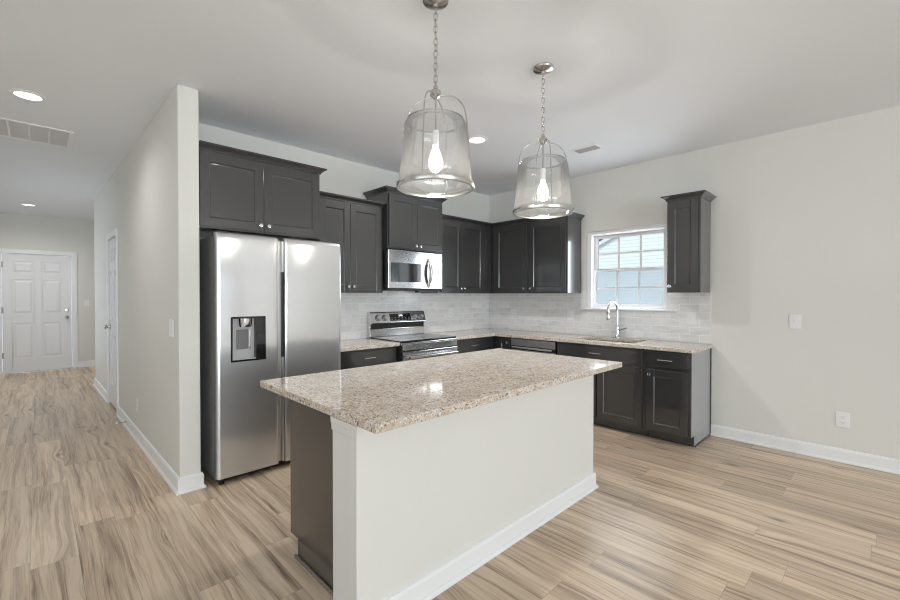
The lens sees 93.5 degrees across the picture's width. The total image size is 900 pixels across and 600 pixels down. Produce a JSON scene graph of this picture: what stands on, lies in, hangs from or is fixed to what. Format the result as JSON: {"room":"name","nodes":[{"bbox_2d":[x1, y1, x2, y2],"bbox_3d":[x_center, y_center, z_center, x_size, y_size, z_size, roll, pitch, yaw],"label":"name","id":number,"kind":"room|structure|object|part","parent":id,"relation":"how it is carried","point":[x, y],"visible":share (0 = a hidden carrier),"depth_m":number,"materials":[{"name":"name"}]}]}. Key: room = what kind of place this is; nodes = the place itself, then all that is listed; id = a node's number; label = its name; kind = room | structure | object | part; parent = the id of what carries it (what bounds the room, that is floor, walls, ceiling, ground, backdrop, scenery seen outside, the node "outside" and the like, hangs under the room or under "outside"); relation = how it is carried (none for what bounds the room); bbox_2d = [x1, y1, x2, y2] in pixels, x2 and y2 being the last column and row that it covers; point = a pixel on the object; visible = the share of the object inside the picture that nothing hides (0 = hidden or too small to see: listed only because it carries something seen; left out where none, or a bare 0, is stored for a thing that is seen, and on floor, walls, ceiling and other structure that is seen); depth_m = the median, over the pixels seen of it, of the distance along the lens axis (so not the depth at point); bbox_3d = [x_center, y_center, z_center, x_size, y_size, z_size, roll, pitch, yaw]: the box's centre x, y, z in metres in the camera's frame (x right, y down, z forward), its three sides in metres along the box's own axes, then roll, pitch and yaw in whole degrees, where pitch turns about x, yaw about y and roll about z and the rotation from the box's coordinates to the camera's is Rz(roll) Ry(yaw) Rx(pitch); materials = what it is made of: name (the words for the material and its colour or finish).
{"room":"kitchen","nodes":[
{"label":"kitchen","id":0,"kind":"room"},
{"bbox_2d":[0,212,94,372],"bbox_3d":[-6.988,-0.122,7.836,2.950,2.740,0.150,-1,1,-44],"label":"wall","id":1,"kind":"structure","parent":0,"point":[17,231],"depth_m":7.77,"materials":[{"name":"paint"}]},
{"bbox_2d":[1,253,71,372],"bbox_3d":[-7.266,0.226,7.463,0.885,2.039,0.100,-1,1,-44],"label":"door","id":2,"kind":"structure","parent":1,"relation":"in","point":[36,309],"depth_m":7.46,"materials":[{"name":"white paint"}]},
{"bbox_2d":[2,367,72,373],"bbox_3d":[-7.282,1.247,7.497,0.895,0.006,0.085,-1,1,-44],"label":"trim","id":3,"kind":"structure","parent":1,"relation":"attached to","point":[70,367],"depth_m":7.47,"materials":[{"name":"wood"}]},
{"bbox_2d":[0,248,77,373],"bbox_3d":[-7.256,0.188,7.459,1.035,2.128,0.018,-1,1,-44],"label":"trim","id":4,"kind":"structure","parent":1,"relation":"attached to","point":[2,250],"depth_m":7.77,"materials":[{"name":"white paint"}]},
{"bbox_2d":[78,360,94,366],"bbox_3d":[-6.429,1.190,8.272,1.260,0.106,0.026,-1,1,-44],"label":"baseboard","id":5,"kind":"structure","parent":1,"relation":"attached to","point":[81,363],"depth_m":7.91,"materials":[{"name":"white paint"}]},
{"bbox_2d":[84,300,89,305],"bbox_3d":[-6.790,0.057,7.914,0.082,0.120,0.015,-1,1,-44],"label":"light switch","id":6,"kind":"object","parent":1,"relation":"attached to","point":[86,302],"visible":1,"depth_m":7.92,"materials":[{"name":"white plastic"}]},
{"bbox_2d":[94,84,200,476],"bbox_3d":[-3.504,-0.093,4.605,0.193,2.748,4.900,-1,1,-44],"label":"wall","id":7,"kind":"structure","parent":0,"point":[151,198],"depth_m":3.24,"materials":[{"name":"paint"}]},
{"bbox_2d":[93,378,106,401],"bbox_3d":[-4.727,1.215,5.854,0.220,0.106,1.476,-1,1,-44],"label":"baseboard","id":8,"kind":"structure","parent":7,"relation":"attached to","point":[97,385],"depth_m":5.76,"materials":[{"name":"white paint"}]},
{"bbox_2d":[104,238,115,407],"bbox_3d":[-3.967,0.268,4.966,0.654,1.979,0.100,1,1,45],"label":"door","id":9,"kind":"structure","parent":7,"relation":"in","point":[112,326],"depth_m":5.04,"materials":[{"name":"white paint"}]},
{"bbox_2d":[106,228,118,413],"bbox_3d":[-3.966,0.238,4.968,0.820,2.077,0.016,1,1,45],"label":"trim","id":10,"kind":"structure","parent":7,"relation":"attached to","point":[114,232],"depth_m":4.72,"materials":[{"name":"white paint"}]},
{"bbox_2d":[116,406,205,495],"bbox_3d":[-2.683,1.236,3.802,2.638,0.106,0.183,1,1,45],"label":"baseboard","id":11,"kind":"structure","parent":7,"relation":"attached to","point":[179,485],"depth_m":3.12,"materials":[{"name":"white paint"}]},
{"bbox_2d":[169,319,173,336],"bbox_3d":[-1.947,0.198,2.956,0.009,0.120,0.128,-1,1,-45],"label":"light switch","id":12,"kind":"object","parent":7,"relation":"attached to","point":[171,322],"visible":1,"depth_m":2.93,"materials":[{"name":"white plastic"}]},
{"bbox_2d":[199,123,488,339],"bbox_3d":[-0.853,-0.091,4.739,3.790,2.740,0.150,-1,1,-44],"label":"wall","id":13,"kind":"structure","parent":0,"point":[341,176],"depth_m":4.38,"materials":[{"name":"paint"}]},
{"bbox_2d":[199,140,326,240],"bbox_3d":[-1.584,-0.808,3.454,0.953,0.592,0.602,-1,1,-44],"label":"upper cabinet","id":14,"kind":"object","parent":13,"relation":"attached to","point":[241,191],"visible":0.94,"depth_m":3.20,"materials":[{"name":"grey paint"}]},
{"bbox_3d":[-1.585,-0.779,3.089,0.433,0.518,0.020,-1,1,-44],"label":"door","id":15,"kind":"part","parent":14,"relation":"part of","materials":[{"name":"grey paint"}]},
{"bbox_3d":[-1.586,-1.081,3.453,0.953,0.047,0.598,-1,1,-44],"label":"crown","id":16,"kind":"part","parent":14,"relation":"part of","materials":[{"name":"grey paint"}]},
{"bbox_3d":[-1.265,-0.782,3.401,0.454,0.518,0.020,-1,1,-44],"label":"door","id":17,"kind":"part","parent":14,"relation":"part of","materials":[{"name":"grey paint"}]},
{"bbox_2d":[313,191,384,292],"bbox_3d":[-1.038,-0.529,4.188,0.718,0.915,0.355,-1,1,-44],"label":"upper cabinet","id":18,"kind":"object","parent":13,"relation":"attached to","point":[353,222],"visible":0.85,"depth_m":4.10,"materials":[{"name":"grey paint"}]},
{"bbox_3d":[-1.077,-0.501,3.957,0.315,0.841,0.020,-1,1,-44],"label":"door","id":19,"kind":"part","parent":18,"relation":"part of","materials":[{"name":"grey paint"}]},
{"bbox_3d":[-0.939,-0.963,4.082,0.718,0.047,0.064,-1,1,-44],"label":"crown","id":20,"kind":"part","parent":18,"relation":"part of","materials":[{"name":"grey paint"}]},
{"bbox_3d":[-0.834,-0.503,4.195,0.357,0.841,0.020,-1,1,-44],"label":"door","id":21,"kind":"part","parent":18,"relation":"part of","materials":[{"name":"grey paint"}]},
{"bbox_2d":[363,185,447,253],"bbox_3d":[-0.480,-0.841,4.677,0.852,0.618,0.430,-1,1,-44],"label":"upper cabinet","id":22,"kind":"object","parent":13,"relation":"attached to","point":[410,223],"visible":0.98,"depth_m":4.49,"materials":[{"name":"grey paint"}]},
{"bbox_3d":[-0.490,-0.812,4.422,0.366,0.544,0.020,-1,1,-44],"label":"door","id":23,"kind":"part","parent":22,"relation":"part of","materials":[{"name":"grey paint"}]},
{"bbox_3d":[-0.481,-1.127,4.675,0.852,0.047,0.426,-1,1,-44],"label":"crown","id":24,"kind":"part","parent":22,"relation":"part of","materials":[{"name":"grey paint"}]},
{"bbox_2d":[383,249,441,292],"bbox_3d":[-0.470,-0.303,4.678,0.756,0.443,0.452,-1,1,-44],"label":"microwave","id":25,"kind":"object","parent":22,"relation":"attached to","point":[419,272],"visible":0.94,"depth_m":4.52,"materials":[{"name":"silver metal"}]},
{"bbox_3d":[-0.221,-0.298,4.656,0.033,0.333,0.072,-1,1,-44],"label":"handle","id":26,"kind":"part","parent":25,"relation":"part of","materials":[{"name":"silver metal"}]},
{"bbox_3d":[-0.225,-0.815,4.681,0.366,0.544,0.020,-1,1,-44],"label":"door","id":27,"kind":"part","parent":22,"relation":"part of","materials":[{"name":"grey paint"}]},
{"bbox_2d":[340,291,488,339],"bbox_3d":[-0.422,0.141,5.051,2.740,0.529,0.008,-1,1,-44],"label":"backsplash","id":28,"kind":"structure","parent":13,"relation":"attached to","point":[470,311],"depth_m":5.13,"materials":[{"name":"tile"}]},
{"bbox_2d":[448,308,452,317],"bbox_3d":[0.010,0.167,5.460,0.082,0.120,0.008,-1,1,-44],"label":"outlet","id":29,"kind":"object","parent":28,"relation":"attached to","point":[450,310],"visible":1,"depth_m":5.46,"materials":[{"name":"white plastic"}]},
{"bbox_2d":[436,214,490,293],"bbox_3d":[0.114,-0.539,5.311,0.965,0.911,0.355,-1,1,-44],"label":"upper cabinet","id":30,"kind":"object","parent":13,"relation":"attached to","point":[466,243],"visible":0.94,"depth_m":5.18,"materials":[{"name":"grey paint"}]},
{"bbox_3d":[0.018,-0.510,5.026,0.340,0.837,0.020,-1,1,-44],"label":"door","id":31,"kind":"part","parent":30,"relation":"part of","materials":[{"name":"grey paint"}]},
{"bbox_3d":[0.213,-0.970,5.205,0.965,0.047,0.064,-1,1,-44],"label":"crown","id":32,"kind":"part","parent":30,"relation":"part of","materials":[{"name":"grey paint"}]},
{"bbox_3d":[0.285,-0.512,5.285,0.396,0.837,0.020,-1,1,-44],"label":"door","id":33,"kind":"part","parent":30,"relation":"part of","materials":[{"name":"grey paint"}]},
{"bbox_2d":[0,0,899,220],"bbox_3d":[-0.267,-1.482,1.001,8.450,0.120,19.600,-1,1,-44],"label":"ceiling","id":34,"kind":"structure","parent":0,"point":[640,81],"depth_m":2.68,"materials":[{"name":"paint"}]},
{"bbox_2d":[9,89,46,101],"bbox_3d":[-2.970,-1.437,2.978,0.190,0.010,0.190,-1,1,-44],"label":"recessed light","id":35,"kind":"object","parent":34,"relation":"in","point":[25,94],"visible":1,"depth_m":2.97,"materials":[{"name":"white plastic"}]},
{"bbox_2d":[20,203,36,205],"bbox_3d":[-6.529,-1.474,6.555,0.190,0.010,0.190,-1,1,-44],"label":"recessed light","id":36,"kind":"object","parent":34,"relation":"in","point":[26,204],"visible":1,"depth_m":6.53,"materials":[{"name":"white plastic"}]},
{"bbox_2d":[0,117,73,148],"bbox_3d":[-3.705,-1.444,3.586,0.755,0.010,0.554,-1,1,-44],"label":"ceiling vent","id":37,"kind":"object","parent":34,"relation":"in","point":[9,128],"visible":1,"depth_m":3.67,"materials":[{"name":"white plastic"}]},
{"bbox_2d":[396,0,474,197],"bbox_3d":[-0.069,-0.982,2.019,0.372,0.902,0.372,0,1,18],"label":"pendant lamp","id":38,"kind":"object","parent":34,"relation":"hanging from","point":[461,172],"visible":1,"depth_m":1.94,"materials":[{"name":"clear glass"}]},
{"bbox_3d":[-0.166,-0.763,2.053,0.164,0.426,0.006,0,1,18],"label":"arm","id":39,"kind":"part","parent":38,"relation":"part of","materials":[{"name":"silver metal"}]},
{"bbox_3d":[-0.100,-0.761,1.925,0.006,0.426,0.164,0,1,18],"label":"arm","id":40,"kind":"part","parent":38,"relation":"part of","materials":[{"name":"silver metal"}]},
{"bbox_3d":[-0.069,-0.696,2.022,0.352,0.314,0.352,0,1,18],"label":"lamp shade","id":41,"kind":"part","parent":38,"relation":"part of","materials":[{"name":"clear glass"}]},
{"bbox_2d":[432,130,438,145],"bbox_3d":[-0.069,-0.774,2.022,0.033,0.074,0.033,0,1,18],"label":"socket","id":42,"kind":"object","parent":38,"relation":"attached to","point":[435,133],"depth_m":2.01,"materials":[{"name":"white plastic"}]},
{"bbox_3d":[-0.069,-1.187,2.017,0.016,0.424,0.016,0,1,-27],"label":"chain","id":43,"kind":"part","parent":38,"relation":"part of","materials":[{"name":"silver metal"}]},
{"bbox_3d":[-0.069,-0.673,2.023,0.068,0.126,0.068,0,1,18],"label":"bulb","id":44,"kind":"part","parent":38,"relation":"part of","materials":[{"name":"white glass"}]},
{"bbox_3d":[-0.038,-0.763,2.118,0.006,0.426,0.164,0,1,18],"label":"arm","id":45,"kind":"part","parent":38,"relation":"part of","materials":[{"name":"silver metal"}]},
{"bbox_3d":[0.028,-0.762,1.991,0.164,0.426,0.006,0,1,18],"label":"arm","id":46,"kind":"part","parent":38,"relation":"part of","materials":[{"name":"silver metal"}]},
{"bbox_2d":[469,136,487,143],"bbox_3d":[0.244,-1.446,3.826,0.190,0.010,0.190,-1,1,-44],"label":"recessed light","id":47,"kind":"object","parent":34,"relation":"in","point":[473,139],"visible":0.91,"depth_m":3.81,"materials":[{"name":"white plastic"}]},
{"bbox_2d":[513,62,573,218],"bbox_3d":[0.577,-0.988,2.626,0.372,0.902,0.372,0,1,-4],"label":"pendant lamp","id":48,"kind":"object","parent":34,"relation":"hanging from","point":[564,202],"visible":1,"depth_m":2.58,"materials":[{"name":"clear glass"}]},
{"bbox_3d":[0.476,-0.768,2.620,0.164,0.425,0.006,0,1,-4],"label":"arm","id":49,"kind":"part","parent":48,"relation":"part of"},
{"bbox_3d":[0.570,-0.769,2.729,0.006,0.425,0.164,0,1,-4],"label":"arm","id":50,"kind":"part","parent":48,"relation":"part of"},
{"bbox_3d":[0.577,-0.892,2.627,0.008,0.155,0.008,0,1,-27],"label":"stem","id":51,"kind":"part","parent":48,"relation":"part of","materials":[{"name":"silver metal"}]},
{"bbox_2d":[540,168,545,180],"bbox_3d":[0.577,-0.780,2.628,0.033,0.074,0.033,0,1,-4],"label":"socket","id":52,"kind":"object","parent":48,"relation":"attached to","point":[542,172],"depth_m":2.62,"materials":[{"name":"white plastic"}]},
{"bbox_3d":[0.577,-1.193,2.624,0.016,0.424,0.016,1,1,41],"label":"chain","id":53,"kind":"part","parent":48,"relation":"part of","materials":[{"name":"silver metal"}]},
{"bbox_3d":[0.577,-0.679,2.629,0.068,0.126,0.068,0,1,-4],"label":"bulb","id":54,"kind":"part","parent":48,"relation":"part of","materials":[{"name":"white glass"}]},
{"bbox_3d":[0.577,-0.702,2.629,0.352,0.314,0.352,0,1,-4],"label":"lamp shade","id":55,"kind":"part","parent":48,"relation":"part of","materials":[{"name":"clear glass"}]},
{"bbox_3d":[0.585,-0.767,2.527,0.006,0.425,0.164,0,1,-4],"label":"arm","id":56,"kind":"part","parent":48,"relation":"part of"},
{"bbox_2d":[571,144,602,154],"bbox_3d":[1.317,-1.449,4.069,0.150,0.008,0.264,-1,1,-44],"label":"ceiling vent","id":57,"kind":"object","parent":34,"relation":"in","point":[592,147],"visible":1,"depth_m":4.06,"materials":[{"name":"white plastic"}]},
{"bbox_2d":[0,366,899,599],"bbox_3d":[-0.267,1.377,1.031,8.450,0.120,19.600,-1,1,-44],"label":"floor","id":58,"kind":"structure","parent":0,"point":[85,514],"depth_m":2.48,"materials":[{"name":"brown wood"}]},
{"bbox_2d":[199,231,340,484],"bbox_3d":[-1.490,0.403,3.488,0.969,1.778,0.699,-1,1,-44],"label":"refrigerator","id":59,"kind":"object","parent":58,"relation":"on","point":[270,307],"visible":0.81,"depth_m":3.12,"materials":[{"name":"metal"}]},
{"bbox_3d":[-1.474,0.384,3.084,0.429,1.720,0.077,-1,1,-44],"label":"door","id":60,"kind":"part","parent":59,"relation":"part of","materials":[{"name":"silver metal"}]},
{"bbox_3d":[-1.467,0.284,3.098,0.011,0.140,0.006,-1,1,-44],"label":"water lever","id":61,"kind":"part","parent":59,"relation":"part of","materials":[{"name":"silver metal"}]},
{"bbox_3d":[-1.115,0.381,3.434,0.486,1.720,0.077,-1,1,-44],"label":"door","id":62,"kind":"part","parent":59,"relation":"part of","materials":[{"name":"silver metal"}]},
{"bbox_2d":[341,346,395,369],"bbox_3d":[-0.943,0.868,4.121,0.675,0.835,0.604,-1,1,-44],"label":"base cabinet","id":63,"kind":"object","parent":58,"relation":"on","point":[376,356],"visible":0.11,"depth_m":3.92,"materials":[{"name":"grey paint"}]},
{"bbox_2d":[340,338,399,351],"bbox_3d":[-0.945,0.433,4.122,0.692,0.034,0.596,-1,1,-44],"label":"countertop","id":64,"kind":"structure","parent":63,"relation":"on","point":[363,343],"depth_m":4.05,"materials":[{"name":"stone"}]},
{"bbox_2d":[367,311,457,361],"bbox_3d":[-0.386,0.707,4.599,0.764,1.148,0.691,-1,1,-44],"label":"range","id":65,"kind":"object","parent":58,"relation":"on","point":[413,346],"visible":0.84,"depth_m":4.57,"materials":[{"name":"grey metal"}]},
{"bbox_3d":[-0.592,0.193,4.806,0.760,0.125,0.099,-1,1,-44],"label":"control panel","id":66,"kind":"part","parent":65,"relation":"part of","materials":[{"name":"silver metal"}]},
{"bbox_2d":[371,333,455,342],"bbox_3d":[-0.391,0.409,4.601,0.764,0.017,0.530,-1,1,-44],"label":"cooktop","id":67,"kind":"object","parent":65,"relation":"in","point":[400,337],"depth_m":4.53,"materials":[{"name":"black glass"}]},
{"bbox_3d":[-0.202,0.762,4.411,0.760,0.502,0.039,-1,1,-44],"label":"oven door","id":68,"kind":"part","parent":65,"relation":"part of","materials":[{"name":"silver metal"}]},
{"bbox_3d":[-0.204,0.459,4.410,0.760,0.077,0.034,-1,1,-44],"label":"panel","id":69,"kind":"part","parent":65,"relation":"part of","materials":[{"name":"silver metal"}]},
{"bbox_3d":[-0.167,0.561,4.373,0.660,0.025,0.063,-1,1,-44],"label":"handle","id":70,"kind":"part","parent":65,"relation":"part of","materials":[{"name":"silver metal"}]},
{"bbox_2d":[290,375,598,599],"bbox_3d":[0.054,0.884,2.554,1.919,0.835,0.828,-1,1,-44],"label":"kitchen island","id":71,"kind":"object","parent":58,"relation":"on","point":[409,512],"visible":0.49,"depth_m":1.98,"materials":[{"name":"paint"}]},
{"bbox_3d":[-0.614,1.299,1.971,0.012,0.018,0.499,-1,1,-44],"label":"toe molding","id":72,"kind":"part","parent":71,"relation":"part of","materials":[{"name":"grey wood"}]},
{"bbox_3d":[-0.418,0.506,1.666,0.009,0.060,0.197,-1,1,-44],"label":"cap trim","id":73,"kind":"part","parent":71,"relation":"part of","materials":[{"name":"paint"}]},
{"bbox_2d":[260,348,621,433],"bbox_3d":[0.082,0.449,2.598,2.028,0.034,1.090,-1,1,-44],"label":"island countertop","id":74,"kind":"structure","parent":71,"relation":"on","point":[376,399],"depth_m":2.19,"materials":[{"name":"stone"}]},
{"bbox_3d":[0.273,1.251,2.339,1.910,0.106,0.209,-1,1,-44],"label":"baseboard","id":75,"kind":"part","parent":71,"relation":"part of","materials":[{"name":"white paint"}]},
{"bbox_2d":[455,336,492,353],"bbox_3d":[0.112,0.858,5.149,0.690,0.835,0.604,-1,1,-44],"label":"base cabinet","id":76,"kind":"object","parent":58,"relation":"on","point":[482,343],"visible":0.07,"depth_m":4.95,"materials":[{"name":"grey paint"}]},
{"bbox_3d":[0.259,0.525,4.928,0.573,0.125,0.020,-1,1,-44],"label":"drawer","id":77,"kind":"part","parent":76,"relation":"part of","materials":[{"name":"grey paint"}]},
{"bbox_2d":[493,336,511,349],"bbox_3d":[0.626,0.854,5.503,0.600,0.835,0.825,-1,1,-44],"label":"base cabinet","id":78,"kind":"object","parent":58,"relation":"on","point":[498,342],"visible":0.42,"depth_m":5.12,"materials":[{"name":"grey paint"}]},
{"bbox_3d":[0.649,0.810,5.106,0.020,0.703,0.185,-1,1,-44],"label":"door","id":79,"kind":"part","parent":78,"relation":"part of","materials":[{"name":"grey paint"}]},
{"bbox_2d":[511,338,556,354],"bbox_3d":[1.120,0.861,4.981,0.601,0.830,0.592,-1,1,-44],"label":"dishwasher","id":80,"kind":"object","parent":58,"relation":"on","point":[530,345],"visible":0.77,"depth_m":4.76,"materials":[{"name":"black metal"}]},
{"bbox_3d":[0.923,0.551,4.786,0.051,0.022,0.530,-1,1,-44],"label":"handle","id":81,"kind":"part","parent":80,"relation":"part of","materials":[{"name":"silver metal"}]},
{"bbox_3d":[0.938,0.874,4.804,0.028,0.590,0.588,-1,1,-44],"label":"door","id":82,"kind":"part","parent":80,"relation":"part of","materials":[{"name":"silver metal"}]},
{"bbox_2d":[557,339,648,435],"bbox_3d":[1.664,0.865,4.435,0.604,0.835,0.930,-1,1,-44],"label":"base cabinet","id":83,"kind":"object","parent":58,"relation":"on","point":[619,393],"visible":0.34,"depth_m":4.11,"materials":[{"name":"grey paint"}]},
{"bbox_2d":[428,328,712,353],"bbox_3d":[1.072,0.428,4.562,1.272,0.034,2.782,-1,1,-44],"label":"countertop","id":84,"kind":"structure","parent":83,"relation":"on","point":[661,345],"depth_m":4.56,"materials":[{"name":"stone"}]},
{"bbox_2d":[606,301,626,337],"bbox_3d":[1.789,0.212,4.539,0.214,0.397,0.144,0,1,-36],"label":"faucet","id":85,"kind":"object","parent":84,"relation":"on","point":[617,329],"visible":1,"depth_m":4.60,"materials":[{"name":"silver metal"}]},
{"bbox_3d":[1.759,0.147,4.572,0.194,0.267,0.025,0,1,-36],"label":"spout","id":86,"kind":"part","parent":85,"relation":"part of","materials":[{"name":"silver metal"}]},
{"bbox_3d":[1.320,0.905,4.419,0.020,0.558,0.437,-1,1,-44],"label":"door","id":87,"kind":"part","parent":83,"relation":"part of","materials":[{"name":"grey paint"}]},
{"bbox_3d":[1.477,0.534,4.254,0.020,0.130,0.887,-1,1,-44],"label":"drawer","id":88,"kind":"part","parent":83,"relation":"part of","materials":[{"name":"grey paint"}]},
{"bbox_3d":[1.634,0.908,4.097,0.020,0.558,0.437,-1,1,-44],"label":"door","id":89,"kind":"part","parent":83,"relation":"part of","materials":[{"name":"grey paint"}]},
{"bbox_2d":[645,348,711,446],"bbox_3d":[2.132,0.870,3.961,0.612,0.836,0.399,-1,1,-44],"label":"base cabinet","id":90,"kind":"object","parent":58,"relation":"on","point":[677,384],"visible":0.89,"depth_m":3.79,"materials":[{"name":"grey paint"}]},
{"bbox_3d":[1.939,0.911,3.784,0.020,0.558,0.347,-1,1,-44],"label":"door","id":91,"kind":"part","parent":90,"relation":"part of","materials":[{"name":"grey paint"}]},
{"bbox_3d":[1.939,0.539,3.780,0.020,0.130,0.347,-1,1,-44],"label":"drawer","id":92,"kind":"part","parent":90,"relation":"part of","materials":[{"name":"grey paint"}]},
{"bbox_3d":[2.284,0.871,3.844,0.558,0.835,0.004,-1,1,-44],"label":"panel","id":93,"kind":"part","parent":90,"relation":"part of","materials":[{"name":"grey laminate"}]},
{"bbox_3d":[2.315,0.871,3.866,0.483,0.836,0.008,-1,1,-44],"label":"edge trim","id":94,"kind":"part","parent":90,"relation":"part of","materials":[{"name":"grey paint"}]},
{"bbox_2d":[489,105,899,459],"bbox_3d":[4.973,-0.058,1.586,0.150,2.740,12.800,-1,1,-44],"label":"wall","id":95,"kind":"structure","parent":0,"point":[805,221],"depth_m":3.57,"materials":[{"name":"paint"}]},
{"bbox_2d":[480,212,584,293],"bbox_3d":[0.938,-0.539,5.344,0.355,0.911,1.463,-1,1,-44],"label":"upper cabinet","id":96,"kind":"object","parent":95,"relation":"attached to","point":[528,255],"visible":0.91,"depth_m":5.03,"materials":[{"name":"grey paint"}]},
{"bbox_3d":[0.763,-0.513,5.327,0.020,0.837,0.493,-1,1,-44],"label":"door","id":97,"kind":"part","parent":96,"relation":"part of","materials":[{"name":"grey paint"}]},
{"bbox_3d":[0.940,-0.971,5.341,0.351,0.047,1.463,-1,1,-44],"label":"crown","id":98,"kind":"part","parent":96,"relation":"part of","materials":[{"name":"grey paint"}]},
{"bbox_3d":[1.134,-0.509,4.946,0.020,0.837,0.494,-1,1,-44],"label":"door","id":99,"kind":"part","parent":96,"relation":"part of","materials":[{"name":"grey paint"}]},
{"bbox_2d":[489,291,710,343],"bbox_3d":[1.521,0.148,5.015,0.008,0.514,2.756,-1,1,-44],"label":"backsplash","id":100,"kind":"structure","parent":95,"relation":"attached to","point":[542,312],"depth_m":4.86,"materials":[{"name":"tile"}]},
{"bbox_2d":[511,308,515,317],"bbox_3d":[0.854,0.175,5.687,0.008,0.120,0.082,-1,1,-44],"label":"outlet","id":101,"kind":"object","parent":100,"relation":"attached to","point":[513,311],"visible":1,"depth_m":5.69,"materials":[{"name":"white plastic"}]},
{"bbox_2d":[567,310,572,319],"bbox_3d":[1.444,0.181,5.082,0.009,0.120,0.082,-1,1,-44],"label":"light switch","id":102,"kind":"object","parent":100,"relation":"attached to","point":[569,312],"visible":1,"depth_m":5.08,"materials":[{"name":"white plastic"}]},
{"bbox_2d":[686,312,695,324],"bbox_3d":[2.358,0.180,4.144,0.009,0.120,0.082,-1,1,-44],"label":"light switch","id":103,"kind":"object","parent":100,"relation":"attached to","point":[690,316],"visible":1,"depth_m":4.14,"materials":[{"name":"white plastic"}]},
{"bbox_2d":[578,224,676,311],"bbox_3d":[1.930,-0.334,4.643,0.155,0.893,1.060,-1,1,-44],"label":"window","id":104,"kind":"structure","parent":95,"relation":"in","point":[593,237],"depth_m":4.67,"materials":[{"name":"white paint"}]},
{"bbox_3d":[1.891,0.104,4.609,0.044,0.018,1.060,-1,1,-44],"label":"sill","id":105,"kind":"part","parent":104,"relation":"part of","materials":[{"name":"white paint"}]},
{"bbox_3d":[1.959,-0.328,4.646,0.110,0.846,0.809,-1,1,-44],"label":"frame","id":106,"kind":"part","parent":104,"relation":"part of","materials":[{"name":"white plastic"}]},
{"bbox_3d":[1.954,-0.137,4.643,0.030,0.425,0.786,-1,1,-44],"label":"sash","id":107,"kind":"part","parent":104,"relation":"part of","materials":[{"name":"white plastic"}]},
{"bbox_3d":[1.979,-0.527,4.664,0.030,0.417,0.786,-1,1,-44],"label":"sash","id":108,"kind":"part","parent":104,"relation":"part of","materials":[{"name":"white plastic"}]},
{"bbox_2d":[660,190,715,292],"bbox_3d":[2.249,-0.524,4.000,0.355,0.907,0.378,-1,1,-44],"label":"upper cabinet","id":109,"kind":"object","parent":95,"relation":"attached to","point":[688,214],"visible":1,"depth_m":3.90,"materials":[{"name":"grey paint"}]},
{"bbox_3d":[2.147,-0.496,3.906,0.020,0.833,0.258,-1,1,-44],"label":"door","id":110,"kind":"part","parent":109,"relation":"part of","materials":[{"name":"grey paint"}]},
{"bbox_3d":[2.250,-0.954,3.997,0.351,0.047,0.378,-1,1,-44],"label":"crown","id":111,"kind":"part","parent":109,"relation":"part of","materials":[{"name":"grey paint"}]},
{"bbox_2d":[789,315,801,328],"bbox_3d":[2.919,0.184,3.576,0.015,0.120,0.082,-1,1,-44],"label":"light switch","id":112,"kind":"object","parent":95,"relation":"attached to","point":[795,321],"visible":1,"depth_m":3.58,"materials":[{"name":"white plastic"}]},
{"bbox_2d":[710,424,899,474],"bbox_3d":[5.875,1.269,0.549,0.026,0.106,9.735,-1,1,-44],"label":"baseboard","id":113,"kind":"structure","parent":95,"relation":"attached to","point":[886,464],"depth_m":3.50,"materials":[{"name":"white paint"}]},
{"bbox_2d":[836,411,849,427],"bbox_3d":[3.131,0.955,3.372,0.008,0.120,0.082,-1,1,-44],"label":"outlet","id":114,"kind":"object","parent":95,"relation":"attached to","point":[842,419],"visible":1,"depth_m":3.37,"materials":[{"name":"white plastic"}]},
{"label":"outside","id":115,"kind":"structure","parent":0,"visible":0},
{"bbox_3d":[10.615,1.404,13.040,23.800,0.180,28.000,-1,1,-44],"label":"ground","id":116,"kind":"structure","parent":115,"visible":0},
{"bbox_2d":[597,233,663,304],"bbox_3d":[11.655,-1.548,14.736,8.500,5.651,14.220,-1,1,-44],"label":"house","id":117,"kind":"structure","parent":116,"relation":"on","point":[649,241],"depth_m":14.51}
]}

